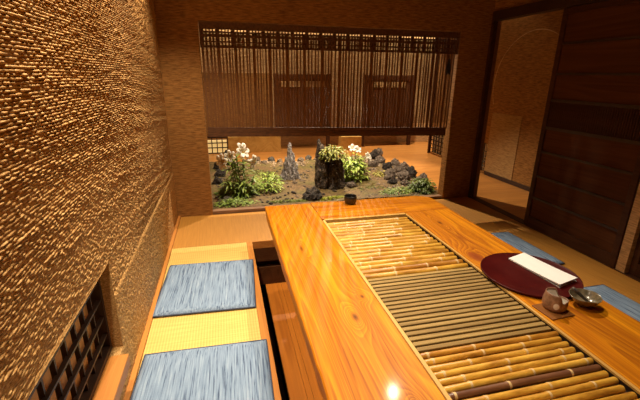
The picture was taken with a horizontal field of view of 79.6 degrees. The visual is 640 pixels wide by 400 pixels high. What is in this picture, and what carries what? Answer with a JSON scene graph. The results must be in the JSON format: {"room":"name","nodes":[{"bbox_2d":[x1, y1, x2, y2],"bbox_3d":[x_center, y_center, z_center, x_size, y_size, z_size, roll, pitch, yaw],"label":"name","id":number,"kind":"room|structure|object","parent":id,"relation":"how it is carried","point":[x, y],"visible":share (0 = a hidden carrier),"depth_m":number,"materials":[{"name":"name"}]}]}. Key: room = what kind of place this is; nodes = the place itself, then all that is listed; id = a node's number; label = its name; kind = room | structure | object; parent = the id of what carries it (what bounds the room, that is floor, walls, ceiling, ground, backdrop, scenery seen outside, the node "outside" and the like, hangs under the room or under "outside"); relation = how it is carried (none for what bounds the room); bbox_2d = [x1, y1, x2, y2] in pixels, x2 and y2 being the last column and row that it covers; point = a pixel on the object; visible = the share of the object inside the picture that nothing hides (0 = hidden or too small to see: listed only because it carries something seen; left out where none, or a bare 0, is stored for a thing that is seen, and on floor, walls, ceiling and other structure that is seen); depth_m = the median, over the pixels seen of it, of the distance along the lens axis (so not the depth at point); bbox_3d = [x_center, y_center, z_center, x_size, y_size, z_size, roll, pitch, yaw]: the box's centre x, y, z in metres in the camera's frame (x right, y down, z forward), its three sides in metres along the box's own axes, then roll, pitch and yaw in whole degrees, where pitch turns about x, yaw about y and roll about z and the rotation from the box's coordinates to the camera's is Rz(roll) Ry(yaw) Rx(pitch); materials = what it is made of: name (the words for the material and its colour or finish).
{"room":"japanese restaurant","nodes":[
{"label":"japanese restaurant","id":0,"kind":"room"},
{"bbox_2d":[0,0,177,399],"bbox_3d":[-0.858,-0.295,1.113,0.172,2.450,4.600,-4,19,-13],"label":"wall","id":1,"kind":"structure","parent":0,"point":[88,194],"depth_m":1.27,"materials":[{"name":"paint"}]},
{"bbox_2d":[27,279,129,399],"bbox_3d":[-0.741,0.631,1.069,0.140,0.450,1.100,-4,19,-13],"label":"window","id":2,"kind":"structure","parent":1,"relation":"in","point":[82,367],"depth_m":1.39,"materials":[{"name":"wood"}]},
{"bbox_2d":[30,305,94,399],"bbox_3d":[-0.808,0.601,1.069,0.015,0.395,1.050,-4,19,-13],"label":"lattice","id":3,"kind":"object","parent":2,"relation":"attached to","point":[47,378],"depth_m":1.32,"materials":[{"name":"wood"}]},
{"bbox_2d":[124,216,180,399],"bbox_3d":[-0.904,0.727,1.980,0.032,0.066,3.599,-4,19,-13],"label":"baseboard","id":4,"kind":"structure","parent":1,"relation":"attached to","point":[133,376],"depth_m":2.04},
{"bbox_2d":[254,247,285,284],"bbox_3d":[0.534,0.976,2.071,1.585,0.530,2.970,-4,19,-13],"label":"wall","id":5,"kind":"structure","parent":0,"point":[264,257],"depth_m":3.23,"materials":[{"name":"brown wood"}]},
{"bbox_2d":[247,240,280,399],"bbox_3d":[0.542,0.758,1.978,1.633,0.062,2.888,-4,19,-13],"label":"trim","id":6,"kind":"structure","parent":5,"relation":"attached to","point":[263,326],"depth_m":2.20,"materials":[{"name":"wood"}]},
{"bbox_2d":[262,296,285,399],"bbox_3d":[-0.179,1.293,1.975,0.114,0.030,2.900,-4,19,-13],"label":"trim","id":7,"kind":"structure","parent":5,"relation":"attached to","point":[278,371],"depth_m":2.65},
{"bbox_2d":[266,282,322,399],"bbox_3d":[0.587,1.123,2.106,1.453,0.030,2.880,-4,19,-13],"label":"floor","id":8,"kind":"structure","parent":0,"point":[300,378],"depth_m":2.51,"materials":[{"name":"wood"}]},
{"bbox_2d":[265,196,639,399],"bbox_3d":[0.536,0.746,2.000,1.357,0.752,2.578,-4,19,-13],"label":"table","id":9,"kind":"object","parent":8,"relation":"on","point":[357,350],"visible":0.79,"depth_m":1.63,"materials":[{"name":"brown wood"}]},
{"bbox_2d":[344,194,356,204],"bbox_3d":[0.236,-0.004,2.975,0.100,0.064,0.100,-4,19,-13],"label":"cup","id":10,"kind":"object","parent":9,"relation":"on","point":[350,199],"visible":1,"depth_m":2.94,"materials":[{"name":"black ceramic"}]},
{"bbox_2d":[327,217,407,225],"bbox_3d":[0.333,0.156,2.660,0.587,0.041,0.043,-4,19,-14],"label":"bamboo pole","id":11,"kind":"object","parent":9,"relation":"on","point":[396,218],"visible":0.52,"depth_m":2.65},
{"bbox_2d":[329,219,409,227],"bbox_3d":[0.340,0.169,2.619,0.579,0.041,0.043,-4,19,-13],"label":"bamboo pole","id":12,"kind":"object","parent":9,"relation":"on","point":[403,220],"visible":0.49,"depth_m":2.60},
{"bbox_2d":[331,221,412,230],"bbox_3d":[0.351,0.184,2.576,0.580,0.041,0.043,-4,19,-13],"label":"bamboo pole","id":13,"kind":"object","parent":9,"relation":"on","point":[409,222],"visible":0.42,"depth_m":2.56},
{"bbox_2d":[333,224,415,232],"bbox_3d":[0.363,0.197,2.535,0.582,0.041,0.042,-4,19,-13],"label":"bamboo pole","id":14,"kind":"object","parent":9,"relation":"on","point":[406,225],"visible":0.51,"depth_m":2.52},
{"bbox_2d":[334,226,419,235],"bbox_3d":[0.376,0.211,2.492,0.586,0.041,0.042,-4,19,-14],"label":"bamboo pole","id":15,"kind":"object","parent":9,"relation":"on","point":[414,227],"visible":0.43,"depth_m":2.48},
{"bbox_2d":[336,229,421,238],"bbox_3d":[0.382,0.224,2.453,0.578,0.041,0.042,-4,19,-14],"label":"bamboo pole","id":16,"kind":"object","parent":9,"relation":"on","point":[411,230],"visible":0.47,"depth_m":2.44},
{"bbox_2d":[339,231,425,241],"bbox_3d":[0.392,0.238,2.411,0.578,0.041,0.042,-4,19,-13],"label":"bamboo pole","id":17,"kind":"object","parent":9,"relation":"on","point":[423,232],"visible":0.47,"depth_m":2.40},
{"bbox_2d":[341,234,429,244],"bbox_3d":[0.406,0.252,2.369,0.582,0.041,0.042,-4,19,-13],"label":"bamboo pole","id":18,"kind":"object","parent":9,"relation":"on","point":[423,235],"visible":0.5,"depth_m":2.35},
{"bbox_2d":[343,237,433,247],"bbox_3d":[0.416,0.266,2.326,0.582,0.041,0.043,-4,19,-13],"label":"bamboo pole","id":19,"kind":"object","parent":9,"relation":"on","point":[425,238],"visible":0.44,"depth_m":2.31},
{"bbox_2d":[345,240,437,251],"bbox_3d":[0.429,0.279,2.286,0.586,0.041,0.042,-4,19,-13],"label":"bamboo pole","id":20,"kind":"object","parent":9,"relation":"on","point":[424,241],"visible":0.56,"depth_m":2.27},
{"bbox_2d":[348,243,441,254],"bbox_3d":[0.441,0.293,2.244,0.589,0.041,0.042,-4,19,-13],"label":"bamboo pole","id":21,"kind":"object","parent":9,"relation":"on","point":[431,244],"visible":0.48,"depth_m":2.23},
{"bbox_2d":[350,246,444,258],"bbox_3d":[0.449,0.306,2.203,0.584,0.041,0.042,-4,19,-13],"label":"bamboo pole","id":22,"kind":"object","parent":9,"relation":"on","point":[434,247],"visible":0.44,"depth_m":2.19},
{"bbox_2d":[353,249,448,261],"bbox_3d":[0.458,0.320,2.162,0.581,0.041,0.042,-4,19,-14],"label":"bamboo pole","id":23,"kind":"object","parent":9,"relation":"on","point":[409,254],"visible":0.51,"depth_m":2.15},
{"bbox_2d":[355,252,454,265],"bbox_3d":[0.473,0.334,2.121,0.588,0.041,0.042,-4,19,-14],"label":"bamboo pole","id":24,"kind":"object","parent":9,"relation":"on","point":[392,260],"visible":0.51,"depth_m":2.10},
{"bbox_2d":[358,256,456,269],"bbox_3d":[0.478,0.348,2.079,0.578,0.041,0.043,-4,19,-14],"label":"bamboo pole","id":25,"kind":"object","parent":9,"relation":"on","point":[400,263],"visible":0.52,"depth_m":2.06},
{"bbox_2d":[361,259,462,274],"bbox_3d":[0.493,0.361,2.039,0.586,0.041,0.043,-4,19,-14],"label":"bamboo pole","id":26,"kind":"object","parent":9,"relation":"on","point":[455,261],"visible":0.59,"depth_m":2.02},
{"bbox_2d":[364,263,467,278],"bbox_3d":[0.504,0.376,1.994,0.586,0.041,0.043,-4,19,-14],"label":"bamboo pole","id":27,"kind":"object","parent":9,"relation":"on","point":[461,265],"visible":0.56,"depth_m":1.98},
{"bbox_2d":[367,267,550,353],"bbox_3d":[0.580,0.472,1.722,0.587,0.040,0.534,-4,19,-13],"label":"bamboo slats","id":28,"kind":"object","parent":9,"relation":"in","point":[444,309],"visible":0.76,"depth_m":1.66,"materials":[{"name":"wood"}]},
{"bbox_2d":[420,331,558,359],"bbox_3d":[0.646,0.548,1.450,0.591,0.028,0.030,-4,19,-13],"label":"bamboo pole","id":29,"kind":"object","parent":9,"relation":"on","point":[472,347],"visible":0.73,"depth_m":1.44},
{"bbox_2d":[424,336,561,365],"bbox_3d":[0.646,0.558,1.420,0.576,0.028,0.030,-4,19,-13],"label":"bamboo pole","id":30,"kind":"object","parent":9,"relation":"on","point":[529,344],"visible":0.82,"depth_m":1.41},
{"bbox_2d":[429,341,568,372],"bbox_3d":[0.656,0.568,1.389,0.580,0.028,0.029,-4,19,-14],"label":"bamboo pole","id":31,"kind":"object","parent":9,"relation":"on","point":[564,344],"visible":0.71,"depth_m":1.38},
{"bbox_2d":[434,347,575,378],"bbox_3d":[0.662,0.577,1.362,0.578,0.028,0.030,-4,19,-14],"label":"bamboo pole","id":32,"kind":"object","parent":9,"relation":"on","point":[504,362],"visible":0.8,"depth_m":1.35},
{"bbox_2d":[438,352,583,386],"bbox_3d":[0.672,0.587,1.333,0.582,0.028,0.029,-4,19,-13],"label":"bamboo pole","id":33,"kind":"object","parent":9,"relation":"on","point":[461,378],"visible":0.8,"depth_m":1.32,"materials":[{"name":"wood"}]},
{"bbox_2d":[444,357,593,392],"bbox_3d":[0.684,0.595,1.306,0.592,0.028,0.030,-4,19,-14],"label":"bamboo pole","id":34,"kind":"object","parent":9,"relation":"on","point":[530,372],"visible":0.81,"depth_m":1.30,"materials":[{"name":"wood"}]},
{"bbox_2d":[406,216,639,399],"bbox_3d":[0.544,0.442,1.862,0.649,0.066,1.905,-4,19,-13],"label":"trim strip","id":35,"kind":"object","parent":9,"relation":"on","point":[631,385],"depth_m":1.43,"materials":[{"name":"wood"}]},
{"bbox_2d":[448,364,601,399],"bbox_3d":[0.689,0.605,1.277,0.587,0.028,0.031,-4,19,-13],"label":"bamboo pole","id":36,"kind":"object","parent":9,"relation":"on","point":[568,373],"visible":0.94,"depth_m":1.27,"materials":[{"name":"wood"}]},
{"bbox_2d":[480,253,583,298],"bbox_3d":[1.051,0.372,1.929,0.458,0.016,0.458,-4,19,-13],"label":"serving tray","id":37,"kind":"object","parent":9,"relation":"on","point":[498,268],"visible":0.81,"depth_m":1.89,"materials":[{"name":"red paint"}]},
{"bbox_2d":[509,253,576,287],"bbox_3d":[1.128,0.346,1.964,0.140,0.020,0.337,-6,19,-19],"label":"menu","id":38,"kind":"object","parent":37,"relation":"on","point":[551,274],"visible":1,"depth_m":1.93,"materials":[{"name":"white paper"}]},
{"bbox_2d":[464,370,608,399],"bbox_3d":[0.696,0.615,1.246,0.584,0.028,0.029,-4,19,-13],"label":"bamboo pole","id":39,"kind":"object","parent":9,"relation":"on","point":[547,386],"visible":0.93,"depth_m":1.25,"materials":[{"name":"wood"}]},
{"bbox_2d":[532,303,574,319],"bbox_3d":[0.997,0.472,1.643,0.120,0.005,0.110,-5,19,-17],"label":"coaster","id":40,"kind":"object","parent":9,"relation":"on","point":[553,316],"visible":0.69,"depth_m":1.62,"materials":[{"name":"brown wood"}]},
{"bbox_2d":[542,287,568,312],"bbox_3d":[1.012,0.428,1.645,0.099,0.077,0.097,-4,19,-13],"label":"cup","id":41,"kind":"object","parent":40,"relation":"on","point":[552,301],"visible":1,"depth_m":1.62,"materials":[{"name":"red ceramic"}]},
{"bbox_2d":[509,377,618,399],"bbox_3d":[0.706,0.625,1.218,0.590,0.028,0.030,-4,19,-14],"label":"bamboo pole","id":42,"kind":"object","parent":9,"relation":"on","point":[591,385],"visible":0.98,"depth_m":1.24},
{"bbox_2d":[569,288,602,306],"bbox_3d":[1.158,0.437,1.683,0.126,0.050,0.122,-4,19,-13],"label":"bowl","id":43,"kind":"object","parent":9,"relation":"on","point":[593,297],"visible":0.93,"depth_m":1.69,"materials":[{"name":"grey ceramic"}]},
{"bbox_2d":[571,287,589,301],"bbox_3d":[1.142,0.415,1.671,0.098,0.073,0.022,6,19,15],"label":"spoon","id":44,"kind":"object","parent":43,"relation":"in","point":[574,289],"visible":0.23,"depth_m":1.67,"materials":[{"name":"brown wood"}]},
{"bbox_2d":[553,385,625,399],"bbox_3d":[0.707,0.635,1.188,0.577,0.028,0.029,-4,19,-13],"label":"bamboo pole","id":45,"kind":"object","parent":9,"relation":"on","point":[618,389],"visible":0.98,"depth_m":1.22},
{"bbox_2d":[596,392,637,399],"bbox_3d":[0.719,0.644,1.161,0.586,0.028,0.029,-4,19,-13],"label":"bamboo pole","id":46,"kind":"object","parent":9,"relation":"on","point":[629,395],"visible":1,"depth_m":1.21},
{"bbox_2d":[198,24,435,145],"bbox_3d":[0.436,-2.284,7.243,5.760,2.450,0.100,-4,19,-13],"label":"wall","id":47,"kind":"structure","parent":0,"point":[294,140],"depth_m":7.29,"materials":[{"name":"wicker"}]},
{"bbox_2d":[202,72,269,147],"bbox_3d":[-1.530,-1.593,6.891,1.329,1.310,0.029,-4,19,-13],"label":"trim","id":48,"kind":"structure","parent":47,"relation":"attached to","point":[246,82],"depth_m":6.84,"materials":[{"name":"brown wood"}]},
{"bbox_2d":[209,155,437,208],"bbox_3d":[-0.172,-0.341,5.155,2.950,0.045,2.353,-4,19,-13],"label":"floor","id":49,"kind":"structure","parent":0,"point":[290,190],"depth_m":4.61,"materials":[{"name":"soil"},{"name":"moss"}]},
{"bbox_2d":[211,176,222,184],"bbox_3d":[-1.254,-0.239,4.672,0.137,0.112,0.119,4,18,10],"label":"rock","id":50,"kind":"object","parent":49,"relation":"on","point":[216,180],"visible":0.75,"depth_m":4.64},
{"bbox_2d":[214,169,225,176],"bbox_3d":[-1.306,-0.361,5.013,0.147,0.131,0.129,1,18,0],"label":"rock","id":51,"kind":"object","parent":49,"relation":"on","point":[219,173],"visible":0.75,"depth_m":4.98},
{"bbox_2d":[214,197,256,207],"bbox_3d":[-0.848,0.021,3.948,0.503,0.097,0.210,-4,19,-13],"label":"ground cover","id":52,"kind":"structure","parent":49,"relation":"on","point":[239,201],"depth_m":3.92,"materials":[{"name":"green plant"}]},
{"bbox_2d":[213,143,262,198],"bbox_3d":[-0.903,-0.305,4.186,0.503,0.654,0.537,-13,23,-36],"label":"lily","id":53,"kind":"object","parent":49,"relation":"on","point":[242,189],"visible":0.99,"depth_m":4.13,"materials":[{"name":"green plant"}]},
{"bbox_2d":[216,153,228,169],"bbox_3d":[-1.015,-0.402,4.023,0.150,0.182,0.145,-4,19,-13],"label":"flower","id":54,"kind":"object","parent":53,"relation":"on","point":[221,161],"depth_m":4.04,"materials":[{"name":"white plant"}]},
{"bbox_2d":[224,150,235,162],"bbox_3d":[-0.957,-0.465,4.062,0.107,0.132,0.117,-8,20,-25],"label":"flower","id":55,"kind":"object","parent":53,"relation":"on","point":[229,156],"depth_m":4.05,"materials":[{"name":"white plant"}]},
{"bbox_2d":[235,143,248,157],"bbox_3d":[-0.822,-0.522,4.066,0.153,0.165,0.145,-4,19,-13],"label":"flower","id":56,"kind":"object","parent":53,"relation":"on","point":[242,149],"depth_m":4.07,"materials":[{"name":"white plant"}]},
{"bbox_2d":[242,155,256,168],"bbox_3d":[-0.754,-0.408,4.132,0.155,0.168,0.147,-4,19,-13],"label":"flower","id":57,"kind":"object","parent":53,"relation":"on","point":[252,161],"depth_m":4.14,"materials":[{"name":"white plant"}]},
{"bbox_2d":[245,169,276,175],"bbox_3d":[-0.808,-0.370,5.221,0.507,0.032,0.522,-4,19,-13],"label":"moss","id":58,"kind":"object","parent":49,"relation":"on","point":[255,172],"visible":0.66,"depth_m":5.24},
{"bbox_2d":[255,172,284,193],"bbox_3d":[-0.609,-0.205,4.443,0.428,0.222,0.372,-4,19,-13],"label":"leafy shrub","id":59,"kind":"object","parent":49,"relation":"on","point":[268,181],"visible":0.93,"depth_m":4.38,"materials":[{"name":"green plant"}]},
{"bbox_2d":[270,199,306,203],"bbox_3d":[-0.380,0.017,4.051,0.557,0.034,0.147,-4,19,-13],"label":"moss","id":60,"kind":"object","parent":49,"relation":"on","point":[289,200],"visible":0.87,"depth_m":4.06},
{"bbox_2d":[280,142,300,180],"bbox_3d":[-0.389,-0.482,4.856,0.255,0.500,0.190,-13,23,-37],"label":"stone spire","id":61,"kind":"object","parent":49,"relation":"on","point":[289,171],"visible":0.98,"depth_m":4.85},
{"bbox_2d":[302,186,322,200],"bbox_3d":[-0.069,-0.079,4.180,0.253,0.142,0.220,-12,22,-35],"label":"boulder","id":62,"kind":"object","parent":49,"relation":"on","point":[314,194],"visible":0.98,"depth_m":4.13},
{"bbox_2d":[314,139,344,189],"bbox_3d":[0.121,-0.429,4.566,0.377,0.592,0.304,-4,19,-13],"label":"tree stump","id":63,"kind":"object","parent":49,"relation":"on","point":[329,175],"depth_m":4.51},
{"bbox_2d":[319,145,349,161],"bbox_3d":[0.155,-0.559,4.489,0.384,0.180,0.346,-4,19,-13],"label":"plant","id":64,"kind":"object","parent":63,"relation":"on","point":[332,151],"visible":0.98,"depth_m":4.42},
{"bbox_2d":[318,195,343,200],"bbox_3d":[0.157,-0.024,4.176,0.421,0.046,0.151,-2,18,-8],"label":"moss","id":65,"kind":"object","parent":49,"relation":"on","point":[340,196],"visible":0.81,"depth_m":4.15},
{"bbox_2d":[346,181,355,187],"bbox_3d":[0.374,-0.187,4.629,0.137,0.077,0.126,-1,18,-6],"label":"boulder","id":66,"kind":"object","parent":49,"relation":"on","point":[349,184],"visible":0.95,"depth_m":4.60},
{"bbox_2d":[341,144,371,182],"bbox_3d":[0.402,-0.479,4.875,0.522,0.490,0.421,-4,19,-13],"label":"flowering shrub","id":67,"kind":"object","parent":49,"relation":"on","point":[356,167],"visible":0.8,"depth_m":4.79,"materials":[{"name":"green plant"}]},
{"bbox_2d":[348,144,356,150],"bbox_3d":[0.401,-0.645,4.725,0.103,0.081,0.071,-4,19,-13],"label":"flower","id":68,"kind":"object","parent":67,"relation":"on","point":[352,147],"depth_m":4.73,"materials":[{"name":"white plant"}]},
{"bbox_2d":[354,146,360,152],"bbox_3d":[0.468,-0.627,4.738,0.103,0.081,0.071,-4,19,-13],"label":"flower","id":69,"kind":"object","parent":67,"relation":"on","point":[356,148],"depth_m":4.74,"materials":[{"name":"white plant"}]},
{"bbox_2d":[350,184,383,189],"bbox_3d":[0.581,-0.156,4.619,0.447,0.032,0.344,-8,20,-26],"label":"moss","id":70,"kind":"object","parent":49,"relation":"on","point":[362,188],"visible":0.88,"depth_m":4.59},
{"bbox_2d":[367,160,378,166],"bbox_3d":[0.777,-0.538,5.660,0.158,0.112,0.131,-12,22,-34],"label":"rock","id":71,"kind":"object","parent":49,"relation":"on","point":[372,163],"visible":0.79,"depth_m":5.63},
{"bbox_2d":[369,149,379,158],"bbox_3d":[0.882,-0.745,6.188,0.213,0.182,0.188,-15,24,-39],"label":"rock","id":72,"kind":"object","parent":49,"relation":"on","point":[374,153],"visible":0.59,"depth_m":6.12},
{"bbox_2d":[372,170,384,176],"bbox_3d":[0.790,-0.344,5.150,0.208,0.096,0.195,11,21,30],"label":"leafy shrub","id":73,"kind":"object","parent":49,"relation":"on","point":[375,172],"visible":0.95,"depth_m":5.14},
{"bbox_2d":[374,155,385,163],"bbox_3d":[0.923,-0.629,5.908,0.173,0.135,0.170,16,24,40],"label":"rock","id":74,"kind":"object","parent":49,"relation":"on","point":[380,159],"visible":0.65,"depth_m":5.86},
{"bbox_2d":[377,148,382,155],"bbox_3d":[0.968,-0.796,6.397,0.186,0.150,0.202,18,25,42],"label":"rock","id":75,"kind":"object","parent":49,"relation":"on","point":[379,150],"visible":0.39,"depth_m":6.36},
{"bbox_2d":[382,162,391,169],"bbox_3d":[0.967,-0.490,5.507,0.149,0.122,0.169,4,18,10],"label":"rock","id":76,"kind":"object","parent":49,"relation":"on","point":[387,165],"visible":0.7,"depth_m":5.46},
{"bbox_2d":[383,172,393,179],"bbox_3d":[0.882,-0.301,4.945,0.140,0.110,0.135,5,18,12],"label":"rock","id":77,"kind":"object","parent":49,"relation":"on","point":[387,176],"visible":0.56,"depth_m":4.92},
{"bbox_2d":[383,168,396,176],"bbox_3d":[0.939,-0.370,5.132,0.158,0.125,0.161,-7,19,-21],"label":"rock","id":78,"kind":"object","parent":49,"relation":"on","point":[390,170],"visible":0.45,"depth_m":5.10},
{"bbox_2d":[387,177,396,183],"bbox_3d":[0.897,-0.238,4.758,0.126,0.107,0.110,7,19,19],"label":"rock","id":79,"kind":"object","parent":49,"relation":"on","point":[392,180],"visible":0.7,"depth_m":4.73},
{"bbox_2d":[391,158,399,165],"bbox_3d":[1.121,-0.567,5.742,0.161,0.125,0.158,10,20,25],"label":"rock","id":80,"kind":"object","parent":49,"relation":"on","point":[394,161],"visible":0.6,"depth_m":5.70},
{"bbox_2d":[380,186,414,196],"bbox_3d":[0.909,-0.102,4.404,0.526,0.090,0.290,-4,19,-13],"label":"ground cover","id":81,"kind":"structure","parent":49,"relation":"on","point":[402,189],"depth_m":4.37,"materials":[{"name":"green plant"}]},
{"bbox_2d":[393,165,403,173],"bbox_3d":[1.076,-0.424,5.297,0.175,0.130,0.161,-7,20,-23],"label":"rock","id":82,"kind":"object","parent":49,"relation":"on","point":[397,168],"visible":0.52,"depth_m":5.25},
{"bbox_2d":[396,170,410,180],"bbox_3d":[1.068,-0.311,4.917,0.202,0.150,0.186,-3,19,-12],"label":"rock","id":83,"kind":"object","parent":49,"relation":"on","point":[404,174],"visible":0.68,"depth_m":4.88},
{"bbox_2d":[399,161,409,169],"bbox_3d":[1.195,-0.482,5.453,0.186,0.145,0.182,-12,22,-34],"label":"rock","id":84,"kind":"object","parent":49,"relation":"on","point":[404,164],"visible":0.44,"depth_m":5.40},
{"bbox_2d":[400,179,409,185],"bbox_3d":[1.045,-0.219,4.721,0.124,0.096,0.121,1,18,-1],"label":"rock","id":85,"kind":"object","parent":49,"relation":"on","point":[405,182],"visible":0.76,"depth_m":4.69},
{"bbox_2d":[407,165,417,177],"bbox_3d":[1.202,-0.384,5.130,0.188,0.160,0.165,16,23,38],"label":"rock","id":86,"kind":"object","parent":49,"relation":"on","point":[412,171],"visible":0.59,"depth_m":5.08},
{"bbox_2d":[407,178,435,193],"bbox_3d":[1.187,-0.173,4.504,0.375,0.185,0.377,-4,19,-13],"label":"leafy shrub","id":87,"kind":"object","parent":49,"relation":"on","point":[422,183],"visible":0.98,"depth_m":4.43,"materials":[{"name":"green plant"}]},
{"bbox_2d":[418,173,427,179],"bbox_3d":[1.328,-0.298,4.941,0.148,0.116,0.146,3,18,7],"label":"rock","id":88,"kind":"object","parent":49,"relation":"on","point":[423,175],"visible":0.5,"depth_m":4.90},
{"bbox_2d":[153,0,495,216],"bbox_3d":[0.131,-1.112,3.647,3.362,2.450,0.100,-4,19,-13],"label":"wall","id":89,"kind":"structure","parent":0,"point":[177,27],"depth_m":3.50,"materials":[{"name":"paint"}]},
{"bbox_2d":[213,194,441,214],"bbox_3d":[0.152,0.048,4.028,2.462,0.050,0.063,-4,19,-13],"label":"trim","id":90,"kind":"structure","parent":89,"relation":"attached to","point":[437,196],"depth_m":3.80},
{"bbox_2d":[198,21,460,136],"bbox_3d":[0.171,-1.085,3.636,2.450,1.008,0.084,-4,19,-13],"label":"bamboo blind","id":91,"kind":"object","parent":89,"relation":"attached to","point":[258,39],"visible":1,"depth_m":3.61,"materials":[{"name":"brown wood"}]},
{"bbox_2d":[468,12,501,197],"bbox_3d":[1.710,-0.932,4.041,0.047,1.900,0.034,-4,19,-13],"label":"trim","id":92,"kind":"structure","parent":89,"relation":"attached to","point":[494,25],"depth_m":4.01,"materials":[{"name":"brown wood"}]},
{"bbox_2d":[209,141,528,219],"bbox_3d":[1.030,-0.318,5.280,5.760,0.046,8.000,-4,19,-13],"label":"floor","id":93,"kind":"structure","parent":0,"point":[415,154],"depth_m":6.08,"materials":[{"name":"wood"}]},
{"bbox_2d":[207,136,227,153],"bbox_3d":[-1.746,-0.943,6.524,0.356,0.298,0.082,-4,19,-13],"label":"lantern","id":94,"kind":"object","parent":93,"relation":"on","point":[216,146],"visible":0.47,"depth_m":6.51,"materials":[{"name":"beige"}]},
{"bbox_2d":[228,136,280,152],"bbox_3d":[-1.127,-0.965,6.656,0.895,0.279,0.040,-4,19,-13],"label":"wooden board","id":95,"kind":"object","parent":93,"relation":"on","point":[270,143],"visible":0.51,"depth_m":6.65,"materials":[{"name":"brown wood"}]},
{"bbox_2d":[273,74,329,147],"bbox_3d":[-0.312,-1.579,6.902,1.020,1.305,0.060,-4,19,-13],"label":"screen","id":96,"kind":"object","parent":93,"relation":"on","point":[294,98],"visible":0.23,"depth_m":6.84,"materials":[{"name":"brown wood"}]},
{"bbox_2d":[338,136,361,149],"bbox_3d":[0.550,-1.058,7.059,0.380,0.244,0.200,-4,19,-13],"label":"plinth","id":97,"kind":"object","parent":93,"relation":"on","point":[345,141],"visible":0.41,"depth_m":6.96,"materials":[{"name":"brown wood"}]},
{"bbox_2d":[361,75,413,145],"bbox_3d":[1.280,-1.683,7.280,1.020,1.305,0.060,-4,19,-13],"label":"screen","id":98,"kind":"object","parent":93,"relation":"on","point":[407,92],"visible":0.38,"depth_m":7.24,"materials":[{"name":"brown wood"}]},
{"bbox_2d":[137,197,639,375],"bbox_3d":[0.612,0.636,2.342,3.089,0.050,3.600,-4,19,-13],"label":"floor","id":99,"kind":"structure","parent":0,"point":[178,332],"depth_m":2.89,"materials":[{"name":"wicker"}]},
{"bbox_2d":[130,339,274,399],"bbox_3d":[-0.493,0.816,1.617,0.586,0.032,0.618,-3,18,-12],"label":"floor cushion","id":100,"kind":"object","parent":99,"relation":"on","point":[239,370],"visible":1,"depth_m":1.70,"materials":[{"name":"blue fabric"}]},
{"bbox_2d":[153,259,255,317],"bbox_3d":[-0.713,0.536,2.465,0.578,0.032,0.618,-3,18,-11],"label":"floor cushion","id":101,"kind":"object","parent":99,"relation":"on","point":[194,288],"visible":1,"depth_m":2.38,"materials":[{"name":"blue fabric"}]},
{"bbox_2d":[491,232,564,263],"bbox_3d":[1.438,0.383,3.014,0.578,0.032,0.608,-4,19,-13],"label":"floor cushion","id":102,"kind":"object","parent":99,"relation":"on","point":[516,242],"visible":0.35,"depth_m":3.03,"materials":[{"name":"blue fabric"}]},
{"bbox_2d":[584,284,639,321],"bbox_3d":[1.654,0.658,2.180,0.578,0.032,0.598,-4,19,-13],"label":"floor cushion","id":103,"kind":"object","parent":99,"relation":"on","point":[614,298],"visible":0.19,"depth_m":2.31,"materials":[{"name":"blue fabric"}]},
{"bbox_2d":[429,10,563,186],"bbox_3d":[2.638,-1.188,3.972,0.100,2.450,5.350,-4,19,-13],"label":"wall","id":104,"kind":"structure","parent":0,"point":[523,76],"depth_m":4.58,"materials":[{"name":"brown wicker"}]},
{"bbox_2d":[427,38,487,169],"bbox_3d":[2.146,-1.773,5.745,0.075,2.450,1.570,-4,19,-13],"label":"window","id":105,"kind":"structure","parent":104,"relation":"in","point":[437,145],"depth_m":6.51,"materials":[{"name":"wood"}]},
{"bbox_2d":[484,112,521,179],"bbox_3d":[2.370,-0.710,5.003,0.006,0.795,0.543,-4,19,-13],"label":"wall panel","id":106,"kind":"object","parent":104,"relation":"attached to","point":[505,128],"depth_m":4.98,"materials":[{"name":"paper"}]},
{"bbox_2d":[484,171,529,190],"bbox_3d":[2.753,0.193,3.617,0.013,0.050,3.800,-4,19,-13],"label":"baseboard","id":107,"kind":"structure","parent":104,"relation":"attached to","point":[500,178],"depth_m":4.91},
{"bbox_2d":[493,29,558,103],"bbox_3d":[2.451,-1.510,4.452,0.010,0.868,1.250,-4,19,-13],"label":"trim","id":108,"kind":"structure","parent":104,"relation":"attached to","point":[536,29],"depth_m":4.60,"materials":[{"name":"wood"}]},
{"bbox_2d":[494,0,541,10],"bbox_3d":[2.285,-0.501,1.858,0.080,2.450,4.600,-4,19,-13],"label":"wall","id":109,"kind":"structure","parent":0,"point":[499,4],"depth_m":3.56,"materials":[{"name":"brown wicker"}]},
{"bbox_2d":[493,0,606,20],"bbox_3d":[2.267,-1.094,1.638,0.080,0.085,4.564,-4,19,-13],"label":"trim","id":110,"kind":"structure","parent":109,"relation":"attached to","point":[544,6],"depth_m":3.22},
{"bbox_2d":[472,197,639,281],"bbox_3d":[2.071,0.422,3.029,0.084,0.044,2.900,-4,19,-13],"label":"trim","id":111,"kind":"structure","parent":109,"relation":"attached to","point":[498,209],"depth_m":3.67,"materials":[{"name":"brown wood"}]},
{"bbox_2d":[524,0,639,267],"bbox_3d":[2.023,-0.507,2.883,0.034,1.807,0.890,-4,19,-13],"label":"door","id":112,"kind":"structure","parent":109,"relation":"in","point":[585,181],"depth_m":2.85,"materials":[{"name":"brown wood"}]},
{"bbox_2d":[547,102,639,140],"bbox_3d":[2.025,-0.598,2.853,0.024,0.230,0.800,-4,19,-13],"label":"panel","id":113,"kind":"object","parent":112,"relation":"attached to","point":[603,121],"depth_m":2.81,"materials":[{"name":"brown wood"}]},
{"bbox_2d":[615,182,639,272],"bbox_3d":[2.159,-0.361,2.442,0.063,1.811,0.063,-4,19,-13],"label":"trim","id":114,"kind":"structure","parent":109,"relation":"attached to","point":[632,232],"depth_m":2.63,"materials":[{"name":"dark stained cedar"}]},
{"bbox_2d":[628,234,639,277],"bbox_3d":[2.291,-0.213,1.992,0.034,1.807,0.910,-4,19,-13],"label":"door","id":115,"kind":"structure","parent":109,"relation":"in","point":[634,269],"depth_m":2.63,"materials":[{"name":"brown wood"}]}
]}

